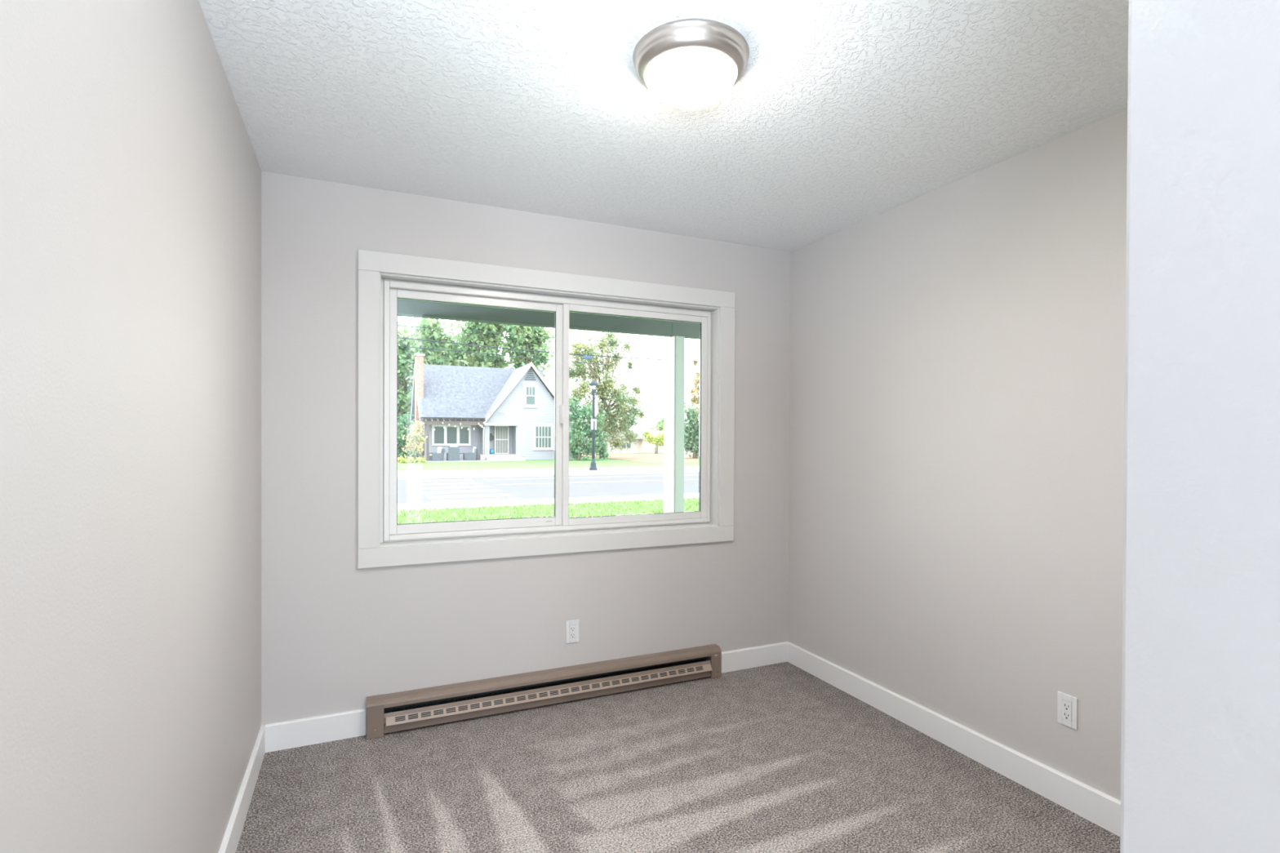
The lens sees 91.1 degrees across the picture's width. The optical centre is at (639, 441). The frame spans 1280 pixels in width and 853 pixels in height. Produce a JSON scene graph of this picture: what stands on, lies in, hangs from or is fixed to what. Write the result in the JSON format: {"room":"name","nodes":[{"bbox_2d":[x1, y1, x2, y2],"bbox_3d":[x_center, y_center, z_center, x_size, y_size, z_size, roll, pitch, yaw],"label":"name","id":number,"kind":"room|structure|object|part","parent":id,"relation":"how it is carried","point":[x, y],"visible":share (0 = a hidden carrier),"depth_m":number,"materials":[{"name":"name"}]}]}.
{"room":"empty bedroom","nodes":[
{"label":"empty bedroom","id":0,"kind":"room"},
{"bbox_2d":[0,0,261,852],"bbox_3d":[-0.598,0.110,0.274,0.120,2.440,5.120,0,0,-24],"label":"wall","id":1,"kind":"structure","parent":0,"point":[131,171],"depth_m":1.10,"materials":[{"name":"grey paint"}]},
{"bbox_2d":[218,724,265,852],"bbox_3d":[-0.566,1.272,0.365,0.015,0.114,5.000,0,0,-24],"label":"baseboard","id":2,"kind":"structure","parent":1,"relation":"attached to","point":[232,836],"depth_m":2.18,"materials":[{"name":"white paint"}]},
{"bbox_2d":[261,171,790,733],"bbox_3d":[-0.379,0.314,3.256,2.957,2.890,0.140,0,0,-24],"label":"wall","id":3,"kind":"structure","parent":0,"point":[336,634],"depth_m":2.93,"materials":[{"name":"grey paint"}]},
{"bbox_2d":[265,708,365,752],"bbox_3d":[-1.401,1.251,2.722,0.387,0.114,0.015,0,0,-24],"label":"baseboard","id":4,"kind":"structure","parent":3,"relation":"attached to","point":[286,735],"depth_m":2.71,"materials":[{"name":"white paint"}]},
{"bbox_2d":[366,644,721,740],"bbox_3d":[-0.383,1.226,3.142,1.808,0.166,0.079,0,0,-24],"label":"baseboard heater","id":5,"kind":"object","parent":3,"relation":"attached to","point":[424,707],"visible":1,"depth_m":3.06,"materials":[{"name":"brown metal"}]},
{"bbox_3d":[-0.375,1.255,3.132,1.672,0.085,0.013,0,0,-24],"label":"panel","id":6,"kind":"part","parent":5,"relation":"part of","materials":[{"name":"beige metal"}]},
{"bbox_2d":[357,249,735,568],"bbox_3d":[-0.385,-0.142,3.239,1.952,1.409,0.158,0,0,-24],"label":"window","id":7,"kind":"structure","parent":3,"relation":"in","point":[384,277],"depth_m":3.14,"materials":[{"name":"white paint"}]},
{"bbox_3d":[-1.208,-0.141,2.794,0.086,1.233,0.018,0,0,-24],"label":"casing","id":8,"kind":"part","parent":7,"relation":"part of","materials":[{"name":"white paint"}]},
{"bbox_3d":[-0.788,-0.139,3.106,0.842,1.148,0.028,0,0,-24],"label":"sliding sash","id":9,"kind":"part","parent":7,"relation":"part of","materials":[{"name":"white plastic"}]},
{"bbox_3d":[-0.792,-0.141,3.105,0.763,1.060,0.004,0,0,-24],"label":"pane","id":10,"kind":"part","parent":7,"relation":"part of","materials":[{"name":"clear glass"}]},
{"bbox_3d":[-0.359,0.520,3.180,1.952,0.087,0.018,0,0,-24],"label":"sill casing","id":11,"kind":"part","parent":7,"relation":"part of","materials":[{"name":"white paint"}]},
{"bbox_3d":[-0.353,-0.802,3.170,1.952,0.088,0.018,0,0,-24],"label":"head casing","id":12,"kind":"part","parent":7,"relation":"part of","materials":[{"name":"white paint"}]},
{"bbox_3d":[-0.010,-0.137,3.424,0.856,1.148,0.024,0,0,-24],"label":"fixed sash","id":13,"kind":"part","parent":7,"relation":"part of","materials":[{"name":"white plastic"}]},
{"bbox_3d":[-0.015,-0.138,3.424,0.780,1.072,0.004,0,0,-24],"label":"pane","id":14,"kind":"part","parent":7,"relation":"part of","materials":[{"name":"clear glass"}]},
{"bbox_3d":[0.490,-0.140,3.555,0.096,1.233,0.018,0,0,-24],"label":"casing","id":15,"kind":"part","parent":7,"relation":"part of","materials":[{"name":"white paint"}]},
{"bbox_2d":[565,619,578,643],"bbox_3d":[-0.344,0.968,3.197,0.069,0.114,0.008,0,0,-24],"label":"wall outlet","id":16,"kind":"object","parent":3,"relation":"attached to","point":[571,626],"visible":1,"depth_m":3.19,"materials":[{"name":"white plastic"}]},
{"bbox_2d":[568,624,575,638],"bbox_3d":[-0.344,0.968,3.197,0.033,0.067,0.007,0,0,-24],"label":"receptacle","id":17,"kind":"object","parent":16,"relation":"attached to","point":[571,627],"depth_m":3.19,"materials":[{"name":"grey plastic"}]},
{"bbox_2d":[721,641,787,673],"bbox_3d":[0.653,1.253,3.642,0.486,0.114,0.015,0,0,-24],"label":"baseboard","id":18,"kind":"structure","parent":3,"relation":"attached to","point":[776,653],"depth_m":3.64,"materials":[{"name":"white paint"}]},
{"bbox_2d":[198,0,1128,251],"bbox_3d":[0.674,-1.160,0.909,2.957,0.100,5.260,0,0,-24],"label":"ceiling","id":19,"kind":"structure","parent":0,"point":[840,114],"depth_m":2.06,"materials":[{"name":"white paint"}]},
{"bbox_2d":[632,18,749,108],"bbox_3d":[0.147,-1.058,1.824,0.336,0.122,0.336,0,0,-24],"label":"ceiling light","id":20,"kind":"object","parent":19,"relation":"attached to","point":[686,63],"visible":1,"depth_m":1.73,"materials":[{"name":"silver metal"}]},
{"bbox_2d":[235,662,1119,852],"bbox_3d":[0.667,1.330,0.918,2.717,0.001,5.000,0,0,-24],"label":"floor","id":21,"kind":"structure","parent":0,"point":[775,757],"depth_m":2.39,"materials":[{"name":"grey carpet"}]},
{"bbox_2d":[787,108,1127,800],"bbox_3d":[1.535,0.103,2.452,0.120,2.440,2.888,0,0,-24],"label":"wall","id":22,"kind":"structure","parent":0,"point":[957,351],"depth_m":2.60,"materials":[{"name":"grey paint"}]},
{"bbox_2d":[786,641,1120,836],"bbox_3d":[1.444,1.265,2.488,0.015,0.114,2.768,0,0,-24],"label":"baseboard","id":23,"kind":"structure","parent":22,"relation":"attached to","point":[1103,810],"depth_m":2.59,"materials":[{"name":"white paint"}]},
{"bbox_2d":[1057,691,1077,729],"bbox_3d":[1.546,0.973,2.271,0.008,0.114,0.069,0,0,-24],"label":"wall outlet","id":24,"kind":"object","parent":22,"relation":"attached to","point":[1067,705],"visible":1,"depth_m":2.27,"materials":[{"name":"white plastic"}]},
{"bbox_2d":[1062,699,1071,721],"bbox_3d":[1.546,0.973,2.271,0.007,0.067,0.033,0,0,-24],"label":"receptacle","id":25,"kind":"object","parent":24,"relation":"attached to","point":[1066,704],"depth_m":2.27,"materials":[{"name":"grey plastic"}]},
{"bbox_2d":[1120,0,1279,852],"bbox_3d":[0.876,0.122,-0.516,0.120,2.440,2.232,0,0,-24],"label":"wall","id":26,"kind":"structure","parent":0,"point":[1200,748],"depth_m":0.43,"materials":[{"name":"grey paint"}]},
{"label":"outside","id":27,"kind":"structure","parent":0,"visible":0},
{"bbox_2d":[397,494,698,524],"bbox_3d":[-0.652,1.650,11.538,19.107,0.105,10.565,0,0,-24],"label":"grass","id":28,"kind":"structure","parent":27,"point":[686,501],"depth_m":14.85,"materials":[{"name":"green plant"}]},
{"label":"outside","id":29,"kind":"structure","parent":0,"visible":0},
{"bbox_2d":[397,337,699,362],"bbox_3d":[-3.573,-4.493,29.535,38.641,0.786,0.047,0,0,-24],"label":"overhead wire","id":30,"kind":"object","parent":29,"point":[397,337],"visible":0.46,"depth_m":28.78,"materials":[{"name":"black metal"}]},
{"bbox_2d":[582,355,592,359],"bbox_3d":[-2.502,-4.015,30.000,0.440,0.160,0.140,0,0,-24],"label":"box","id":31,"kind":"object","parent":30,"relation":"hanging from","point":[584,356],"visible":1,"depth_m":29.92,"materials":[{"name":"blue"}]},
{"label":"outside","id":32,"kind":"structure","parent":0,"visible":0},
{"bbox_2d":[397,324,699,348],"bbox_3d":[-6.116,-4.915,28.393,32.660,0.171,0.025,0,0,-24],"label":"overhead wire","id":33,"kind":"object","parent":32,"point":[397,325],"visible":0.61,"depth_m":28.72,"materials":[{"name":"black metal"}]},
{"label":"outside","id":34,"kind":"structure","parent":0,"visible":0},
{"bbox_2d":[397,345,699,373],"bbox_3d":[-7.278,-4.169,29.632,31.565,1.214,0.033,0,0,-24],"label":"overhead wire","id":35,"kind":"object","parent":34,"point":[397,345],"visible":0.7,"depth_m":30.35,"materials":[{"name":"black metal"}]},
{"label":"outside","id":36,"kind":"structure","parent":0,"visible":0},
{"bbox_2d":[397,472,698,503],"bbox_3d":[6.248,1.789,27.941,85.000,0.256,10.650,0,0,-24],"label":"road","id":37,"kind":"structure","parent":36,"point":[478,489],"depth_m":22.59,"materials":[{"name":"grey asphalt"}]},
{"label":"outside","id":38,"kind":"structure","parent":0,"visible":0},
{"bbox_2d":[397,466,698,479],"bbox_3d":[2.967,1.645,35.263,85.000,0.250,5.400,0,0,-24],"label":"sidewalk","id":39,"kind":"structure","parent":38,"point":[428,474],"depth_m":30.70,"materials":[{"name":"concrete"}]},
{"bbox_2d":[588,380,598,470],"bbox_3d":[-2.454,-0.848,33.141,0.515,4.720,0.510,0,0,-24],"label":"street lamp","id":40,"kind":"object","parent":39,"relation":"on","point":[593,384],"visible":1,"depth_m":33.07,"materials":[{"name":"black metal"}]},
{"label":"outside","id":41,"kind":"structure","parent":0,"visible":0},
{"bbox_2d":[397,493,698,511],"bbox_3d":[8.762,1.784,22.328,85.000,0.250,1.650,0,0,-24],"label":"sidewalk","id":42,"kind":"structure","parent":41,"point":[416,506],"depth_m":17.12,"materials":[{"name":"concrete"}]},
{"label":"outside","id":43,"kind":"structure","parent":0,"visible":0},
{"bbox_2d":[581,449,698,462],"bbox_3d":[11.885,1.429,68.679,41.400,0.250,38.500,0,0,-24],"label":"field","id":44,"kind":"structure","parent":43,"point":[646,456],"depth_m":53.42,"materials":[{"name":"green plant"}]},
{"bbox_2d":[582,424,645,453],"bbox_3d":[-3.870,-0.390,69.548,6.550,3.300,9.000,0,0,-24],"label":"house","id":45,"kind":"structure","parent":44,"relation":"on","point":[634,448],"depth_m":66.42,"materials":[{"name":"grey paint"}]},
{"bbox_3d":[-1.467,0.444,66.224,1.020,0.600,0.034,0,0,-24],"label":"pane","id":46,"kind":"part","parent":45,"relation":"part of","materials":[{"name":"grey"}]},
{"bbox_2d":[636,429,662,451],"bbox_3d":[1.229,-0.141,79.505,7.000,2.700,7.000,0,0,-24],"label":"garage","id":47,"kind":"structure","parent":44,"relation":"on","point":[646,446],"depth_m":76.36,"materials":[{"name":"grey paint"}]},
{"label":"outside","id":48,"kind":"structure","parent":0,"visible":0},
{"bbox_2d":[397,455,698,471],"bbox_3d":[-7.212,1.455,57.987,85.000,0.250,44.400,0,0,-24],"label":"lawn","id":49,"kind":"structure","parent":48,"point":[605,463],"depth_m":39.20,"materials":[{"name":"green plant"}]},
{"bbox_2d":[397,454,408,463],"bbox_3d":[-15.582,1.244,40.941,1.046,0.844,0.946,1,1,38],"label":"shrub","id":50,"kind":"object","parent":49,"relation":"on","point":[400,460],"visible":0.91,"depth_m":40.93,"materials":[{"name":"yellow plant"}]},
{"bbox_2d":[397,412,423,459],"bbox_3d":[-18.070,0.124,45.515,5.222,5.013,3.339,0,0,-24],"label":"shrub","id":51,"kind":"object","parent":49,"relation":"on","point":[402,422],"visible":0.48,"depth_m":45.33,"materials":[{"name":"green plant"}]},
{"bbox_2d":[404,454,417,462],"bbox_3d":[-15.034,1.250,41.350,1.000,0.747,0.894,0,0,-4],"label":"shrub","id":52,"kind":"object","parent":49,"relation":"on","point":[410,459],"visible":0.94,"depth_m":41.34,"materials":[{"name":"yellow plant"}]},
{"bbox_2d":[401,418,427,461],"bbox_3d":[-15.049,-0.108,41.998,1.666,3.084,1.987,0,0,-24],"label":"tree","id":53,"kind":"object","parent":49,"relation":"on","point":[414,445],"visible":1,"depth_m":41.84,"materials":[{"name":"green plant"}]},
{"bbox_2d":[397,315,436,455],"bbox_3d":[-22.579,-5.178,57.202,7.949,12.949,10.058,0,0,12],"label":"tree","id":54,"kind":"object","parent":49,"relation":"on","point":[406,358],"visible":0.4,"depth_m":56.11,"materials":[{"name":"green plant"}]},
{"bbox_2d":[413,455,425,462],"bbox_3d":[-14.659,1.228,41.655,0.868,0.868,1.030,1,1,44],"label":"shrub","id":55,"kind":"object","parent":49,"relation":"on","point":[420,460],"visible":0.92,"depth_m":41.67,"materials":[{"name":"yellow plant"}]},
{"bbox_2d":[397,318,481,386],"bbox_3d":[-18.933,-5.927,60.219,9.068,14.429,7.829,0,0,-28],"label":"tree","id":56,"kind":"object","parent":49,"relation":"on","point":[448,358],"visible":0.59,"depth_m":59.10,"materials":[{"name":"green plant"}]},
{"bbox_2d":[450,320,514,368],"bbox_3d":[-16.430,-6.505,63.629,7.578,15.569,8.181,0,1,-40],"label":"tree","id":57,"kind":"object","parent":49,"relation":"on","point":[485,339],"visible":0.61,"depth_m":61.85,"materials":[{"name":"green plant"}]},
{"bbox_2d":[409,353,582,462],"bbox_3d":[-11.190,-2.808,50.549,13.550,8.550,12.150,0,0,-24],"label":"house","id":58,"kind":"structure","parent":49,"relation":"on","point":[517,406],"depth_m":47.47,"materials":[{"name":"grey"}]},
{"bbox_2d":[428,446,444,461],"bbox_3d":[-14.258,0.864,43.990,0.858,0.975,0.800,0,1,-38],"label":"armchair","id":59,"kind":"object","parent":58,"relation":"on","point":[439,455],"visible":0.99,"depth_m":43.76,"materials":[{"name":"grey wicker"}]},
{"bbox_3d":[-14.096,1.075,43.692,0.740,0.560,0.130,0,1,-38],"label":"armrest","id":60,"kind":"part","parent":59,"relation":"part of","materials":[{"name":"grey wicker"}]},
{"bbox_2d":[436,446,442,453],"bbox_3d":[-14.095,0.651,44.116,0.219,0.551,0.520,0,1,-38],"label":"cushion","id":61,"kind":"object","parent":59,"relation":"on","point":[439,449],"depth_m":43.98,"materials":[{"name":"grey fabric"}]},
{"bbox_3d":[-14.794,-0.467,46.224,0.700,1.240,0.024,0,0,-24],"label":"pane","id":62,"kind":"part","parent":58,"relation":"part of","materials":[{"name":"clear glass"}]},
{"bbox_3d":[-13.969,-0.466,46.594,0.710,1.240,0.024,0,0,-24],"label":"pane","id":63,"kind":"part","parent":58,"relation":"part of","materials":[{"name":"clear glass"}]},
{"bbox_2d":[420,417,485,461],"bbox_3d":[-13.551,-0.174,45.209,4.380,3.040,2.890,0,0,-24],"label":"pergola","id":64,"kind":"object","parent":58,"relation":"on","point":[464,421],"visible":0.94,"depth_m":44.14,"materials":[{"name":"grey"}]},
{"bbox_3d":[-15.689,-0.062,45.053,0.150,2.800,0.150,0,0,-24],"label":"post","id":65,"kind":"part","parent":64,"relation":"part of","materials":[{"name":"grey"}]},
{"bbox_3d":[-14.725,0.093,43.536,0.150,2.520,0.150,0,0,-24],"label":"post","id":66,"kind":"part","parent":64,"relation":"part of","materials":[{"name":"grey"}]},
{"bbox_2d":[422,422,484,430],"bbox_3d":[-13.018,-1.157,44.119,4.260,0.806,0.095,0,0,-24],"label":"string lights","id":67,"kind":"object","parent":64,"relation":"hanging from","point":[442,422],"visible":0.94,"depth_m":44.24,"materials":[{"name":"grey"}]},
{"bbox_3d":[-12.997,-1.216,44.126,4.215,0.688,0.022,0,0,-24],"label":"cord","id":68,"kind":"part","parent":67,"relation":"part of","materials":[{"name":"grey plastic"}]},
{"bbox_2d":[446,444,459,461],"bbox_3d":[-13.165,0.807,44.247,0.800,1.095,0.858,0,0,-24],"label":"armchair","id":69,"kind":"object","parent":58,"relation":"on","point":[453,455],"visible":1,"depth_m":43.90,"materials":[{"name":"grey wicker"}]},
{"bbox_3d":[-13.156,-0.465,46.958,0.670,1.240,0.024,0,0,-24],"label":"pane","id":70,"kind":"part","parent":58,"relation":"part of","materials":[{"name":"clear glass"}]},
{"bbox_2d":[464,446,478,460],"bbox_3d":[-12.098,0.866,45.035,0.858,0.975,0.800,0,0,-4],"label":"armchair","id":71,"kind":"object","parent":58,"relation":"on","point":[473,455],"visible":0.95,"depth_m":44.66,"materials":[{"name":"grey wicker"}]},
{"bbox_3d":[-12.134,1.076,44.699,0.740,0.560,0.130,0,0,-4],"label":"armrest","id":72,"kind":"part","parent":71,"relation":"part of","materials":[{"name":"grey wicker"}]},
{"bbox_3d":[-11.778,0.925,45.059,0.216,0.860,0.760,0,0,-4],"label":"backrest","id":73,"kind":"part","parent":71,"relation":"part of","materials":[{"name":"grey wicker"}]},
{"bbox_2d":[489,433,493,440],"bbox_3d":[-11.238,-0.340,47.410,0.380,0.560,0.178,0,0,-24],"label":"mailbox","id":74,"kind":"object","parent":58,"relation":"attached to","point":[491,437],"visible":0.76,"depth_m":47.34,"materials":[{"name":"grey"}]},
{"bbox_2d":[489,448,493,453],"bbox_3d":[-11.178,0.771,47.273,0.420,0.350,0.420,0,0,-24],"label":"tub","id":75,"kind":"object","parent":58,"relation":"on","point":[491,451],"visible":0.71,"depth_m":47.13,"materials":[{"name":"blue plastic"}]},
{"bbox_3d":[-10.551,-0.120,47.784,0.920,2.120,0.055,0,0,-24],"label":"door","id":76,"kind":"part","parent":58,"relation":"part of","materials":[{"name":"grey metal"}]},
{"bbox_2d":[494,425,508,453],"bbox_3d":[-10.511,-0.144,47.695,1.080,2.170,0.060,0,0,-24],"label":"security grille","id":77,"kind":"object","parent":58,"relation":"attached to","point":[501,432],"depth_m":47.71,"materials":[{"name":"grey metal"}]},
{"bbox_3d":[-8.287,-3.458,47.469,0.650,1.320,0.024,0,0,-24],"label":"pane","id":78,"kind":"part","parent":58,"relation":"part of","materials":[{"name":"grey glass"}]},
{"bbox_2d":[524,368,536,380],"bbox_3d":[-8.289,-5.061,47.442,0.856,0.825,0.045,0,0,-24],"label":"gable vent","id":79,"kind":"object","parent":58,"relation":"attached to","point":[530,375],"depth_m":47.46,"materials":[{"name":"grey"}]},
{"bbox_3d":[-7.383,-0.337,47.902,1.200,1.600,0.024,0,0,-24],"label":"pane","id":80,"kind":"part","parent":58,"relation":"part of","materials":[{"name":"grey glass"}]},
{"bbox_2d":[488,324,554,379],"bbox_3d":[-11.713,-6.211,63.635,7.045,15.006,8.268,0,0,-13],"label":"tree","id":81,"kind":"object","parent":49,"relation":"on","point":[513,341],"visible":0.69,"depth_m":62.81,"materials":[{"name":"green plant"}]},
{"bbox_2d":[543,395,616,460],"bbox_3d":[-4.274,-0.636,46.701,6.276,5.480,3.842,0,0,-24],"label":"evergreen shrub","id":82,"kind":"object","parent":49,"relation":"on","point":[580,429],"visible":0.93,"depth_m":46.59,"materials":[{"name":"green plant"}]},
{"bbox_2d":[568,329,652,458],"bbox_3d":[-2.656,-4.042,49.789,8.455,11.223,6.817,0,0,-12],"label":"shade tree","id":83,"kind":"object","parent":49,"relation":"on","point":[620,414],"visible":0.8,"depth_m":49.94,"materials":[{"name":"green plant"}]},
{"bbox_2d":[640,423,663,453],"bbox_3d":[1.807,-0.230,66.837,4.203,3.336,2.994,0,0,-24],"label":"tree","id":84,"kind":"object","parent":49,"relation":"on","point":[651,439],"visible":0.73,"depth_m":66.11,"materials":[{"name":"green plant"}]},
{"bbox_2d":[644,413,663,431],"bbox_3d":[3.894,-1.592,85.838,6.624,5.592,4.835,0,0,-24],"label":"tree","id":85,"kind":"object","parent":49,"relation":"on","point":[658,425],"visible":0.24,"depth_m":84.84,"materials":[{"name":"green plant"}]},
{"bbox_2d":[656,444,693,453],"bbox_3d":[8.866,0.878,67.677,15.670,1.000,0.150,0,0,-24],"label":"fence","id":86,"kind":"object","parent":49,"relation":"on","point":[659,449],"visible":0.03,"depth_m":64.58,"materials":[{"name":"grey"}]},
{"bbox_2d":[684,397,698,457],"bbox_3d":[4.765,-0.622,52.762,6.596,6.244,4.446,0,0,-24],"label":"tree","id":87,"kind":"object","parent":49,"relation":"on","point":[691,431],"visible":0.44,"depth_m":52.05,"materials":[{"name":"green plant"}]},
{"bbox_2d":[684,357,699,419],"bbox_3d":[5.119,-2.442,48.384,3.754,7.867,3.218,0,0,-9],"label":"tree","id":88,"kind":"object","parent":49,"relation":"on","point":[695,398],"visible":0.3,"depth_m":47.72,"materials":[{"name":"plant"}]},
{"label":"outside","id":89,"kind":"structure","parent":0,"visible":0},
{"bbox_3d":[-0.058,1.584,4.716,8.500,0.330,2.239,0,0,-24],"label":"porch slab","id":90,"kind":"object","parent":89,"visible":0},
{"bbox_2d":[397,298,699,512],"bbox_3d":[-0.067,0.118,4.739,8.500,2.602,2.305,0,0,-24],"label":"porch","id":91,"kind":"object","parent":90,"relation":"on","point":[677,332],"visible":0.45,"depth_m":5.53,"materials":[{"name":"grey paint"}]},
{"bbox_3d":[0.299,0.238,5.690,0.094,2.352,0.190,0,0,-24],"label":"post trim","id":92,"kind":"part","parent":91,"relation":"part of","materials":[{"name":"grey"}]},
{"bbox_3d":[0.336,0.238,5.630,0.088,2.352,0.091,0,0,-24],"label":"post","id":93,"kind":"part","parent":91,"relation":"part of","materials":[{"name":"green paint"}]}
]}

